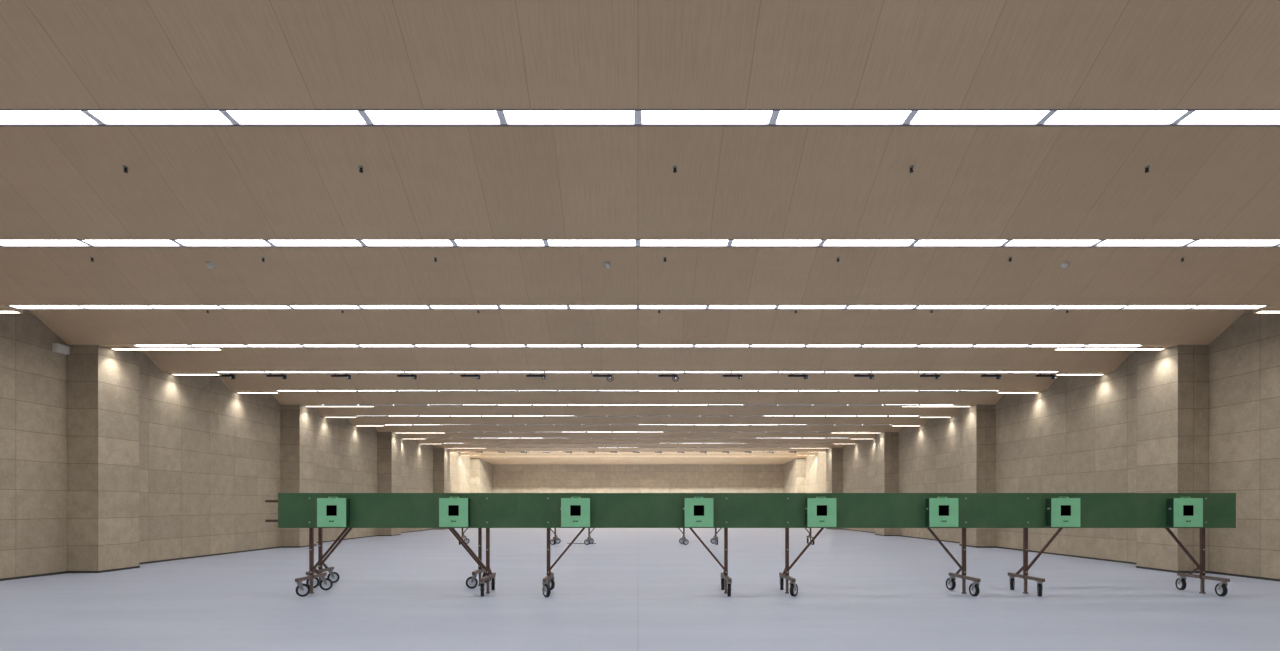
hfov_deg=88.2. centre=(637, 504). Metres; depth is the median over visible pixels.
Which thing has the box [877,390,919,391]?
panel light
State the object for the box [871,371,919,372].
panel light
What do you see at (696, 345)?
diffuser
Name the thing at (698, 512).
box
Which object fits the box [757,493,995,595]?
stand
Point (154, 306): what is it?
diffuser
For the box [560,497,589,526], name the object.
box
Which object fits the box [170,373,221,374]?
strip light
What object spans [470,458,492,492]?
wall
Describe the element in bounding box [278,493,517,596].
stand
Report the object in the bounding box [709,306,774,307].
diffuser
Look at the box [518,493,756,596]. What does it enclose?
stand
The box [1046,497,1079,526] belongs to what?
box
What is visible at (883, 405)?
panel light
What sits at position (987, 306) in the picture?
diffuser
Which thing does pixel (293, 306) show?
diffuser
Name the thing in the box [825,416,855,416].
panel light
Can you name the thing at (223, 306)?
diffuser
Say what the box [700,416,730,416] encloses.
panel light
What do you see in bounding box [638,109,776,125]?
panel light
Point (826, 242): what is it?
diffuser
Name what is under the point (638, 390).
panel light
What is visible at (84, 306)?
diffuser
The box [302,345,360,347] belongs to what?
panel light
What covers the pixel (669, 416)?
panel light
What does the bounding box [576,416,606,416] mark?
panel light
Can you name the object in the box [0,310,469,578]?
wall
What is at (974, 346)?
panel light
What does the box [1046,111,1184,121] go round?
diffuser
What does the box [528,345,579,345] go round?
diffuser
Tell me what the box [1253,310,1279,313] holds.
strip light
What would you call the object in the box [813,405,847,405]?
panel light
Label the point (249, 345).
diffuser
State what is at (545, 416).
panel light
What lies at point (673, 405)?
panel light
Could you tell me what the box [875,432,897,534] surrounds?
column
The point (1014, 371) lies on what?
panel light
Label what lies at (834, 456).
column
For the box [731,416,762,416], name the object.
panel light
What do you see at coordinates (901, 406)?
strip light
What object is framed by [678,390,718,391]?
panel light
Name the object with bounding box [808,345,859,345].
diffuser
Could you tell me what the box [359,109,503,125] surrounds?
panel light
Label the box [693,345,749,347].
panel light
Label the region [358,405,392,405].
panel light
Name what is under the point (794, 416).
panel light
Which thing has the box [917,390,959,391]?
panel light
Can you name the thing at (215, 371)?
panel light
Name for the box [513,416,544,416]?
panel light
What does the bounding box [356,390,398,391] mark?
panel light
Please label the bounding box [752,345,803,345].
diffuser
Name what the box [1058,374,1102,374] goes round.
diffuser
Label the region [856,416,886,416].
panel light
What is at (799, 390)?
panel light
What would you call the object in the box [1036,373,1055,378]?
bar fixture
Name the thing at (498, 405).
panel light
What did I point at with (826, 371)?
panel light
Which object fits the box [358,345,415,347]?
panel light
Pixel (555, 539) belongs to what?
stand
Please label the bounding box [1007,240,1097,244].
diffuser
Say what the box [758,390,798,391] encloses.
panel light
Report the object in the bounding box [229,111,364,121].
diffuser
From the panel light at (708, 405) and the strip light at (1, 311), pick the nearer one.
the strip light at (1, 311)
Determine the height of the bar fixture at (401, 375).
0.178 m
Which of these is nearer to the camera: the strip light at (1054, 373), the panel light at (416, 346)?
the panel light at (416, 346)
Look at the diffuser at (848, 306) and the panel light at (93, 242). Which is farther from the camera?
the diffuser at (848, 306)
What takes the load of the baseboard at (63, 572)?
attached to the wall at (209, 452)
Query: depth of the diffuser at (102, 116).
6.00 m
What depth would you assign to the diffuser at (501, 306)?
11.77 m
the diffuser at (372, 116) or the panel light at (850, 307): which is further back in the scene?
the panel light at (850, 307)
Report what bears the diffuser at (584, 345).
attached to the panel light at (583, 346)
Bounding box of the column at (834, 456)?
[826,448,842,528]
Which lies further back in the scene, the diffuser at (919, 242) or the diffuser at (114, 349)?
the diffuser at (114, 349)
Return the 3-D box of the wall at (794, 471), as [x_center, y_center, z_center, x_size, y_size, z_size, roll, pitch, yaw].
[12.170,-1.785,51.505,0.680,6.550,4.610,0,0,0]
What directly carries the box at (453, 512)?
attached to the stand at (295, 510)
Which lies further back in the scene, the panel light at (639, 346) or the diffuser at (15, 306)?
the panel light at (639, 346)
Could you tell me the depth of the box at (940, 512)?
10.88 m
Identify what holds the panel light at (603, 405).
attached to the ceiling
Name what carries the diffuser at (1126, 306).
attached to the panel light at (1131, 307)
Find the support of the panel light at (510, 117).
attached to the ceiling
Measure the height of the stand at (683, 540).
1.691 m
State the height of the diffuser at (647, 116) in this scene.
0.008 m
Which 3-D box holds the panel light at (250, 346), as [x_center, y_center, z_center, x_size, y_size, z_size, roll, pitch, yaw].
[-8.034,-3.535,14.595,1.236,0.050,0.267,0,0,0]
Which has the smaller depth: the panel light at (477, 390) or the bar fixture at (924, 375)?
the bar fixture at (924, 375)
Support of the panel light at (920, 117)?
attached to the ceiling
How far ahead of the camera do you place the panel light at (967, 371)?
17.43 m
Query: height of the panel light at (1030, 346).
0.050 m
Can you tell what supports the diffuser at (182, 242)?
attached to the panel light at (184, 242)
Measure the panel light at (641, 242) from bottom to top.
0.050 m
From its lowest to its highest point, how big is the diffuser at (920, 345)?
0.008 m
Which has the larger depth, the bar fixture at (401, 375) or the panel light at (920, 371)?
the bar fixture at (401, 375)
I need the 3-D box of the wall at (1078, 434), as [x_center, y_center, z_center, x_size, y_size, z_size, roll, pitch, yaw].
[12.650,-1.810,24.085,0.300,6.600,60.030,0,0,0]
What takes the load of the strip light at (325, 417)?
attached to the ceiling
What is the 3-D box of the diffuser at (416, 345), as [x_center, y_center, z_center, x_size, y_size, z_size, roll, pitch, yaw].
[-4.326,-3.536,14.595,1.168,0.008,0.218,0,0,0]
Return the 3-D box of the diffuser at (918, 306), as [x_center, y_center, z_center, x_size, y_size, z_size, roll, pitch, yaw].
[5.562,-3.536,11.725,1.168,0.008,0.218,0,0,0]
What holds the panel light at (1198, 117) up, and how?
attached to the ceiling
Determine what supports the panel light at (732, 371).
attached to the ceiling
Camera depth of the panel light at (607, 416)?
26.18 m
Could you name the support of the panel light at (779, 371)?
attached to the ceiling
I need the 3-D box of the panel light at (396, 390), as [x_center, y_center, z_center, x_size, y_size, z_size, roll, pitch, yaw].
[-6.798,-3.535,20.335,1.236,0.050,0.267,0,0,0]
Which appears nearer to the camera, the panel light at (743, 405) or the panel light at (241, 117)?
the panel light at (241, 117)
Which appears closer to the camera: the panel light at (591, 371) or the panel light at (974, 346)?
the panel light at (974, 346)
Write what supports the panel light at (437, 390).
attached to the ceiling
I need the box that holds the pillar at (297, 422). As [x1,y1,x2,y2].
[280,405,315,545]
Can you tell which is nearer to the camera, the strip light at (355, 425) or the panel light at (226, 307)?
the panel light at (226, 307)
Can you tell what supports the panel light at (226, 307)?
attached to the ceiling
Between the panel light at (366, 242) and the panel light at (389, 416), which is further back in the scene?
the panel light at (389, 416)
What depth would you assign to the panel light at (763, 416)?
26.18 m
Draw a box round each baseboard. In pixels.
[0,528,447,580]
[826,528,1279,581]
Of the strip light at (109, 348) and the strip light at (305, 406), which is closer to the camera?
the strip light at (109, 348)
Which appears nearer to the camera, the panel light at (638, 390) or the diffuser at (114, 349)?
the diffuser at (114, 349)
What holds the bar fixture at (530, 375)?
hanging from the ceiling
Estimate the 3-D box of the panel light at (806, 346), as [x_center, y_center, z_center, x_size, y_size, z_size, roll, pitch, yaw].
[4.326,-3.535,14.595,1.236,0.050,0.267,0,0,0]
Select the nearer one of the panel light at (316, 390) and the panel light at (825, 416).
the panel light at (316, 390)
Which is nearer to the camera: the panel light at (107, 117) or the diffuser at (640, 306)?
the panel light at (107, 117)
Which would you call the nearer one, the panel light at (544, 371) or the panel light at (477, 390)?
the panel light at (544, 371)
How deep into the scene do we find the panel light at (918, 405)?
23.32 m
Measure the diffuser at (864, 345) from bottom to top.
0.008 m
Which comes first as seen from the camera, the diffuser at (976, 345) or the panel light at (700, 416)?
the diffuser at (976, 345)
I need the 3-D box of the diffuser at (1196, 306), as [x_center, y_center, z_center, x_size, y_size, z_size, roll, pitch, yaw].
[10.506,-3.536,11.725,1.168,0.008,0.218,0,0,0]
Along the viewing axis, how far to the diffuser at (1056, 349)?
14.85 m
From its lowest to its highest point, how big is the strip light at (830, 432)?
0.100 m
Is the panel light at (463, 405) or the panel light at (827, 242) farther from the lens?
the panel light at (463, 405)
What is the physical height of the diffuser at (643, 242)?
0.008 m
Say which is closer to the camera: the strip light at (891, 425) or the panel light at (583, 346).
the panel light at (583, 346)
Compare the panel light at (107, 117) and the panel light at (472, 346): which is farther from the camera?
the panel light at (472, 346)
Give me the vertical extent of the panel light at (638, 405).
0.050 m
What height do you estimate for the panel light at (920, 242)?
0.050 m
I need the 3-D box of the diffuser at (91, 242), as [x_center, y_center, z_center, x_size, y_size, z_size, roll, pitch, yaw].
[-6.798,-3.536,8.855,1.168,0.008,0.218,0,0,0]
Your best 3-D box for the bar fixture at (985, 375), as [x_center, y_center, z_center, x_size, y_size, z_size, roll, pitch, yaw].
[9.568,-3.501,17.869,0.520,0.178,0.113,0,0,0]
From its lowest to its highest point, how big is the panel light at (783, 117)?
0.050 m
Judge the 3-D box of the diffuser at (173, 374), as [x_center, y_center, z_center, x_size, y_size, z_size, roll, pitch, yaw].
[-11.845,-3.509,17.688,1.230,0.022,0.130,0,0,0]
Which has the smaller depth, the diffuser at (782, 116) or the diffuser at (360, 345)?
the diffuser at (782, 116)
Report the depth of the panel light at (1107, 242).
8.88 m
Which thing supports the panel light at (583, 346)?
attached to the ceiling
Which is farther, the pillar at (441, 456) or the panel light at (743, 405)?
the pillar at (441, 456)
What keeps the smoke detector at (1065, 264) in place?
attached to the ceiling
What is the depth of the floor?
10.30 m
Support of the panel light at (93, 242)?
attached to the ceiling
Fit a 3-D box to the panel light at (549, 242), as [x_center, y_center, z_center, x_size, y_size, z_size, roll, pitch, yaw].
[-0.618,-3.535,8.855,1.236,0.050,0.267,0,0,0]
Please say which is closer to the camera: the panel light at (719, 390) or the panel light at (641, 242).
the panel light at (641, 242)
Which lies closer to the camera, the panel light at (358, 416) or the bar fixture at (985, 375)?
the bar fixture at (985, 375)
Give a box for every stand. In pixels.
[265,500,490,588]
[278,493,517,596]
[459,528,560,544]
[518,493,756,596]
[584,528,688,544]
[711,528,814,544]
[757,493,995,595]
[996,493,1235,595]
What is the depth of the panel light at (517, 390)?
20.44 m
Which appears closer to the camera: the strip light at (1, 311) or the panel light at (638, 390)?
the strip light at (1, 311)
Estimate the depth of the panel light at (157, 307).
11.80 m
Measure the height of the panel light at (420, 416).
0.050 m
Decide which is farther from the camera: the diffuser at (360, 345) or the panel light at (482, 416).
the panel light at (482, 416)
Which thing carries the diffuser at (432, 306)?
attached to the panel light at (433, 307)
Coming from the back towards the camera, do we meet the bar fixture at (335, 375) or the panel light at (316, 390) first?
the panel light at (316, 390)
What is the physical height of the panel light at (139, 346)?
0.050 m
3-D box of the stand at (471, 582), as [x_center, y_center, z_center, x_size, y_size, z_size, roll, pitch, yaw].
[-4.581,0.660,12.200,4.576,1.660,1.108,0,0,0]
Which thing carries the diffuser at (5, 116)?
attached to the panel light at (8, 117)
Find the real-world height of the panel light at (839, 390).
0.050 m
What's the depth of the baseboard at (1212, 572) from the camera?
17.60 m
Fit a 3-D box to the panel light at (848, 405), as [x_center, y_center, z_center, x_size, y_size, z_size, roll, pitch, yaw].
[8.034,-3.535,23.205,1.236,0.050,0.267,0,0,0]
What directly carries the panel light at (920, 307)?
attached to the ceiling
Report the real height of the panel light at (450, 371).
0.050 m
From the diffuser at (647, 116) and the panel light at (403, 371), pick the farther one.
the panel light at (403, 371)
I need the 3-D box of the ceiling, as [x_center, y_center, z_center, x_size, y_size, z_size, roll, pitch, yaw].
[0.000,-4.200,24.085,25.020,1.820,60.030,0,0,0]
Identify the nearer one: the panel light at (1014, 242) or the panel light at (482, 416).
the panel light at (1014, 242)
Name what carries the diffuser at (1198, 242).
attached to the panel light at (1201, 242)
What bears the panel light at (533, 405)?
attached to the ceiling
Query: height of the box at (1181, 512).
0.498 m
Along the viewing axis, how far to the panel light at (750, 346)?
14.71 m
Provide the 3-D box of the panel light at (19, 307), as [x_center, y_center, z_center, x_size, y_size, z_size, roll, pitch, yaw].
[-10.506,-3.535,11.725,1.236,0.050,0.267,0,0,0]
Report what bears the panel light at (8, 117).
attached to the ceiling
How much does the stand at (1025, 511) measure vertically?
1.691 m
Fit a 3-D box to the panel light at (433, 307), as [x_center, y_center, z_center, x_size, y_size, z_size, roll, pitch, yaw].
[-3.090,-3.535,11.725,1.236,0.050,0.267,0,0,0]
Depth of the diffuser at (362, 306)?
11.75 m
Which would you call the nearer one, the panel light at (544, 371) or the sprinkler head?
the sprinkler head
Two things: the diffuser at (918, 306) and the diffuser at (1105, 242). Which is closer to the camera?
the diffuser at (1105, 242)
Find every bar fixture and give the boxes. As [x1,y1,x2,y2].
[215,373,234,378]
[266,373,286,378]
[331,373,350,378]
[397,373,416,378]
[461,373,479,378]
[526,373,545,378]
[593,373,613,381]
[658,373,678,381]
[723,373,741,378]
[788,373,807,378]
[854,373,873,378]
[920,373,939,378]
[981,373,1000,378]
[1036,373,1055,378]
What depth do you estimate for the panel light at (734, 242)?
8.88 m
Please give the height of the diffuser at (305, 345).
0.008 m
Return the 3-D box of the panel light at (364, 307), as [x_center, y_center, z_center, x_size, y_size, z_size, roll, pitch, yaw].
[-4.326,-3.535,11.725,1.236,0.050,0.267,0,0,0]
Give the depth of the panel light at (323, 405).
23.32 m
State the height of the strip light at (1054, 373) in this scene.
0.100 m
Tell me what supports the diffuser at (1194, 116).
attached to the panel light at (1198, 117)
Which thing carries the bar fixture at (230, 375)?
hanging from the ceiling
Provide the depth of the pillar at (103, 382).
14.55 m
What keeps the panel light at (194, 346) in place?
attached to the ceiling
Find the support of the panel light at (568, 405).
attached to the ceiling
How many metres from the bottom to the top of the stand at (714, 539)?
1.691 m
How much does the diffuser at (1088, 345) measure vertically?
0.008 m
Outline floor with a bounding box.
[0,528,1279,650]
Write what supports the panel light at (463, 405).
attached to the ceiling
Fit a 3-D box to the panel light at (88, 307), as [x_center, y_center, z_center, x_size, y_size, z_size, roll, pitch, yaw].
[-9.270,-3.535,11.725,1.236,0.050,0.267,0,0,0]
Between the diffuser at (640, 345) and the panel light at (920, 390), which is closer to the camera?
the diffuser at (640, 345)
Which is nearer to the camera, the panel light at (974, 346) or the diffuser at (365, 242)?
the diffuser at (365, 242)
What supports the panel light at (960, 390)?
attached to the ceiling
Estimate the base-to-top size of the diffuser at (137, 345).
0.008 m
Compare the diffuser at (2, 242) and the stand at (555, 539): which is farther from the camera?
the stand at (555, 539)
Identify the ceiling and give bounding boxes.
[0,0,1279,463]
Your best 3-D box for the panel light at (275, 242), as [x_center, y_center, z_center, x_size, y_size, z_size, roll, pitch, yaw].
[-4.326,-3.535,8.855,1.236,0.050,0.267,0,0,0]
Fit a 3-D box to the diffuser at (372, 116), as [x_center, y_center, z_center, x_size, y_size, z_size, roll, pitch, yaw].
[-1.854,-3.536,5.985,1.168,0.008,0.218,0,0,0]
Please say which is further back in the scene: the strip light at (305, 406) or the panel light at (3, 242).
the strip light at (305, 406)
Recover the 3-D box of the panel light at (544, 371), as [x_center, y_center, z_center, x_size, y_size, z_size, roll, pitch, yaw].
[-1.854,-3.535,17.465,1.236,0.050,0.267,0,0,0]
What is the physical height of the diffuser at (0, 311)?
0.022 m
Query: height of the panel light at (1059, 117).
0.050 m
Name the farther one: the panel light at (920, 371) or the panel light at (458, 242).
the panel light at (920, 371)
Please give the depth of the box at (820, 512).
10.88 m
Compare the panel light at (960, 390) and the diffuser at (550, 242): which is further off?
the panel light at (960, 390)
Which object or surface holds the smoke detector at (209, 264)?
attached to the ceiling
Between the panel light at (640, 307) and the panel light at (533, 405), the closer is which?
the panel light at (640, 307)
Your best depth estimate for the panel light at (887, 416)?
26.18 m
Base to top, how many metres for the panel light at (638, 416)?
0.050 m
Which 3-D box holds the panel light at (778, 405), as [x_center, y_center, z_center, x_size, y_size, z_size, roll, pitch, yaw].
[5.562,-3.535,23.205,1.236,0.050,0.267,0,0,0]
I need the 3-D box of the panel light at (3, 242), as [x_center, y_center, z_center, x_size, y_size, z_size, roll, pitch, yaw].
[-8.034,-3.535,8.855,1.236,0.050,0.267,0,0,0]
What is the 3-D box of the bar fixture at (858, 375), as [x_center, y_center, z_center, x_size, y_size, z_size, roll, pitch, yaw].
[6.126,-3.501,17.869,0.520,0.178,0.113,0,0,0]
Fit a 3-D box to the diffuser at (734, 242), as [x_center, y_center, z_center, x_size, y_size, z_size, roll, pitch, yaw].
[1.854,-3.536,8.855,1.168,0.008,0.218,0,0,0]
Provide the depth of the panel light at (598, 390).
20.43 m
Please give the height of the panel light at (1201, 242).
0.050 m
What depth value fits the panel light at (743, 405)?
23.32 m
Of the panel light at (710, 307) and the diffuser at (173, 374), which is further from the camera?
the diffuser at (173, 374)
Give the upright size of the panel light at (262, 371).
0.050 m
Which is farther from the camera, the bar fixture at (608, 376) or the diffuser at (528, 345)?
the bar fixture at (608, 376)
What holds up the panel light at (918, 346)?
attached to the ceiling
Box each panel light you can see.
[0,109,102,125]
[0,239,91,246]
[6,305,86,309]
[76,305,155,309]
[77,239,182,246]
[81,109,236,125]
[133,345,193,347]
[146,305,224,309]
[171,239,273,246]
[189,345,249,347]
[215,371,264,372]
[216,305,293,309]
[220,109,370,125]
[246,345,304,347]
[262,371,311,372]
[264,239,364,246]
[276,390,318,391]
[287,305,362,309]
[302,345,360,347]
[309,371,358,372]
[316,390,358,391]
[323,405,357,405]
[356,371,404,372]
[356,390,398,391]
[357,305,430,309]
[358,239,455,246]
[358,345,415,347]
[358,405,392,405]
[358,416,388,416]
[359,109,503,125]
[389,416,419,416]
[393,405,427,405]
[396,390,437,391]
[403,371,451,372]
[414,345,471,347]
[420,416,450,416]
[427,305,499,309]
[428,405,462,405]
[437,390,477,391]
[450,371,497,372]
[451,239,546,246]
[451,416,481,416]
[463,405,497,405]
[470,345,526,347]
[477,390,517,391]
[482,416,512,416]
[497,305,568,309]
[497,371,544,372]
[498,405,532,405]
[499,109,637,125]
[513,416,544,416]
[517,390,557,391]
[526,345,582,347]
[533,405,567,405]
[544,371,590,372]
[545,239,637,246]
[545,416,575,416]
[557,390,597,391]
[568,305,637,309]
[568,405,602,405]
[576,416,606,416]
[582,345,637,347]
[591,371,637,372]
[598,390,637,391]
[603,405,637,405]
[607,416,637,416]
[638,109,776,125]
[638,239,730,246]
[638,305,707,309]
[638,345,693,347]
[638,371,684,372]
[638,390,677,391]
[638,405,672,405]
[638,416,668,416]
[669,416,699,416]
[673,405,707,405]
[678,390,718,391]
[685,371,731,372]
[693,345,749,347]
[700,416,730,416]
[707,305,778,309]
[708,405,742,405]
[718,390,758,391]
[729,239,824,246]
[731,371,778,372]
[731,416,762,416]
[743,405,777,405]
[749,345,805,347]
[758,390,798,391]
[763,416,793,416]
[772,109,916,125]
[776,305,848,309]
[778,371,825,372]
[778,405,812,405]
[794,416,824,416]
[798,390,838,391]
[804,345,861,347]
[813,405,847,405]
[820,239,917,246]
[824,371,872,372]
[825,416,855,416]
[838,390,879,391]
[845,305,918,309]
[848,405,882,405]
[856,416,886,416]
[860,345,917,347]
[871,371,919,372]
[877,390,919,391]
[883,405,917,405]
[887,416,917,416]
[905,109,1055,125]
[911,239,1011,246]
[913,305,988,309]
[915,345,973,347]
[917,371,966,372]
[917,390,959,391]
[918,405,952,405]
[957,390,999,391]
[964,371,1013,372]
[971,345,1029,347]
[982,305,1059,309]
[1002,239,1104,246]
[1011,371,1060,372]
[1026,345,1086,347]
[1039,109,1194,125]
[1051,305,1129,309]
[1082,345,1142,347]
[1093,239,1198,246]
[1120,305,1199,309]
[1173,109,1279,125]
[1184,239,1279,246]
[1189,305,1269,309]
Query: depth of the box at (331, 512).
10.88 m
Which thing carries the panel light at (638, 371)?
attached to the ceiling
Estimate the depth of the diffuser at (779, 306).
11.77 m
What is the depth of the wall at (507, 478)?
53.80 m
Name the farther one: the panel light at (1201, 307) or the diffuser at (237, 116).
the panel light at (1201, 307)
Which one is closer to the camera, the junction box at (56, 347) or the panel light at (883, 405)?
the junction box at (56, 347)
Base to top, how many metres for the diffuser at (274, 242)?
0.008 m
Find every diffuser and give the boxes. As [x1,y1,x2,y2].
[0,111,94,121]
[0,240,85,244]
[0,311,18,312]
[15,306,80,307]
[84,306,149,307]
[85,240,177,244]
[91,111,229,121]
[114,349,219,349]
[137,345,187,345]
[154,306,219,307]
[173,374,217,374]
[178,240,268,244]
[193,345,243,345]
[223,306,288,307]
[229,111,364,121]
[249,345,299,345]
[270,240,360,244]
[293,306,357,307]
[305,345,355,345]
[360,345,411,345]
[362,306,427,307]
[363,240,451,244]
[366,111,498,121]
[416,345,467,345]
[432,306,496,307]
[455,240,543,244]
[472,345,523,345]
[501,306,566,307]
[504,111,633,121]
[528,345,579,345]
[548,240,634,244]
[570,306,635,307]
[584,345,635,345]
[640,306,705,307]
[640,345,691,345]
[641,240,727,244]
[642,111,771,121]
[696,345,747,345]
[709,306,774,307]
[732,240,820,244]
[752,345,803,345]
[777,111,909,121]
[779,306,843,307]
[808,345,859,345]
[824,240,912,244]
[848,306,913,307]
[864,345,915,345]
[911,111,1046,121]
[915,240,1005,244]
[918,306,982,307]
[920,345,970,345]
[976,345,1026,345]
[987,306,1052,307]
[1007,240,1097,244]
[1032,345,1082,345]
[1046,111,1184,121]
[1056,306,1121,307]
[1056,349,1161,349]
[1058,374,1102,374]
[1088,345,1138,345]
[1098,240,1190,244]
[1126,306,1191,307]
[1181,111,1279,121]
[1190,240,1279,244]
[1195,306,1260,307]
[1257,311,1279,312]
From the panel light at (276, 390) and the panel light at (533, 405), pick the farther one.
the panel light at (533, 405)
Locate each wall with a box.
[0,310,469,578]
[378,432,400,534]
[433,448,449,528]
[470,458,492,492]
[493,464,782,492]
[783,458,805,492]
[806,310,1279,578]
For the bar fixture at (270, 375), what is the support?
hanging from the ceiling
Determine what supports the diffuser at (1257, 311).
attached to the strip light at (1254, 311)
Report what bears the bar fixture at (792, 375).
hanging from the ceiling
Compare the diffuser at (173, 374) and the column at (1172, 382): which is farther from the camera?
the diffuser at (173, 374)
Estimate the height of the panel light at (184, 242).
0.050 m
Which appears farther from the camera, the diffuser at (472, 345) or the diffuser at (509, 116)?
the diffuser at (472, 345)
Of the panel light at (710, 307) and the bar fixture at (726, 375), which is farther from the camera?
the bar fixture at (726, 375)
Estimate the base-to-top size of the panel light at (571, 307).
0.050 m
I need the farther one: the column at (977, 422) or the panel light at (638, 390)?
the column at (977, 422)
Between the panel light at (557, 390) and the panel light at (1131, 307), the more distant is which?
the panel light at (557, 390)
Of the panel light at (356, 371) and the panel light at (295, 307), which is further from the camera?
the panel light at (356, 371)
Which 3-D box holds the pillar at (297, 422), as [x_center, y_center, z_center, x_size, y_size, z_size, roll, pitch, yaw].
[-12.170,-1.785,23.670,0.680,6.550,1.200,0,0,0]
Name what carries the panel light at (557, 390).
attached to the ceiling
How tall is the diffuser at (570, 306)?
0.008 m
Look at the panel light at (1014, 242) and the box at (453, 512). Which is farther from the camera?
the box at (453, 512)
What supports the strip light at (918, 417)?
attached to the ceiling
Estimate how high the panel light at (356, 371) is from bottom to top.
0.050 m
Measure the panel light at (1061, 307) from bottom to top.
0.050 m
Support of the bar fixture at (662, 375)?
hanging from the ceiling
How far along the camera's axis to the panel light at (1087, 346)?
14.71 m
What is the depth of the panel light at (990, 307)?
11.80 m
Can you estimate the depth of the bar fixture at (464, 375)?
17.86 m
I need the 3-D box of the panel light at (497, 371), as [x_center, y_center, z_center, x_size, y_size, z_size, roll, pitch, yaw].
[-3.090,-3.535,17.465,1.236,0.050,0.267,0,0,0]
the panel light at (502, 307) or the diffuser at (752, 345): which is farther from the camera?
the diffuser at (752, 345)
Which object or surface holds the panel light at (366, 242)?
attached to the ceiling
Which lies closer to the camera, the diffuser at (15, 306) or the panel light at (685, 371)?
the diffuser at (15, 306)
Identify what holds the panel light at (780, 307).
attached to the ceiling
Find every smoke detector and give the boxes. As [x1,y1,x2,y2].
[206,261,214,268]
[604,261,610,268]
[1060,261,1068,268]
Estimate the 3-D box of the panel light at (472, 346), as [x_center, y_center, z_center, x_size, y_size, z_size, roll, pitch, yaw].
[-3.090,-3.535,14.595,1.236,0.050,0.267,0,0,0]
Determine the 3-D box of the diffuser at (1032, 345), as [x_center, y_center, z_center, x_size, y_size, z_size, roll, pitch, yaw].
[9.270,-3.536,14.595,1.168,0.008,0.218,0,0,0]
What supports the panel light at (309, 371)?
attached to the ceiling
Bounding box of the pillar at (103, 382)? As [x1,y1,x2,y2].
[67,345,138,570]
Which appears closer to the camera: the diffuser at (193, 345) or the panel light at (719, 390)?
the diffuser at (193, 345)
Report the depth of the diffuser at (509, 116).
6.00 m
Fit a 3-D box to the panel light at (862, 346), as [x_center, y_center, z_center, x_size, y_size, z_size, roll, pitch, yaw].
[5.562,-3.535,14.595,1.236,0.050,0.267,0,0,0]
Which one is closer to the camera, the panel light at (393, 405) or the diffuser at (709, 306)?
the diffuser at (709, 306)
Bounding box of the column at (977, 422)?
[960,405,995,545]
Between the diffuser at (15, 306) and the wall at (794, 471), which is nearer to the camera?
the diffuser at (15, 306)
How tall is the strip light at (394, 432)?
0.100 m
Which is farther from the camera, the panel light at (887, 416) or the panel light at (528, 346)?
the panel light at (887, 416)
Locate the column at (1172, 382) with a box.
[1137,345,1208,570]
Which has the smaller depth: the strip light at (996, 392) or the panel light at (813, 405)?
the strip light at (996, 392)
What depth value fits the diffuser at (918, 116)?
6.00 m
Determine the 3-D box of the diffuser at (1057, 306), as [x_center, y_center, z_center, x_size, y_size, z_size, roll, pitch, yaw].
[8.034,-3.536,11.725,1.168,0.008,0.218,0,0,0]
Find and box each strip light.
[0,310,22,313]
[109,348,222,349]
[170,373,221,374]
[236,392,279,392]
[305,406,374,406]
[325,417,357,417]
[355,425,384,425]
[394,432,445,432]
[830,432,881,432]
[891,425,920,425]
[901,406,970,406]
[918,417,950,417]
[996,392,1039,392]
[1053,348,1166,349]
[1054,373,1105,374]
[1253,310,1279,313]
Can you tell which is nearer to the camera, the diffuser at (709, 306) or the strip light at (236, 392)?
the diffuser at (709, 306)
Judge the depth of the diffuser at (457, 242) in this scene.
8.88 m
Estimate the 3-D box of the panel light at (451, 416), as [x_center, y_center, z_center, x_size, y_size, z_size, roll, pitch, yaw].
[-6.798,-3.535,26.075,1.236,0.050,0.267,0,0,0]
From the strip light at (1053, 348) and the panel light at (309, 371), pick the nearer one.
the strip light at (1053, 348)
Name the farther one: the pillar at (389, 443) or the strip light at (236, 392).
the pillar at (389, 443)
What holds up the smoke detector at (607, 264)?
attached to the ceiling
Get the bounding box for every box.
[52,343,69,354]
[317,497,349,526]
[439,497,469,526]
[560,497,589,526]
[683,497,712,526]
[805,497,835,526]
[925,497,957,526]
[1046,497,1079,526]
[1167,497,1202,526]
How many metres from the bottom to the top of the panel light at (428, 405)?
0.050 m

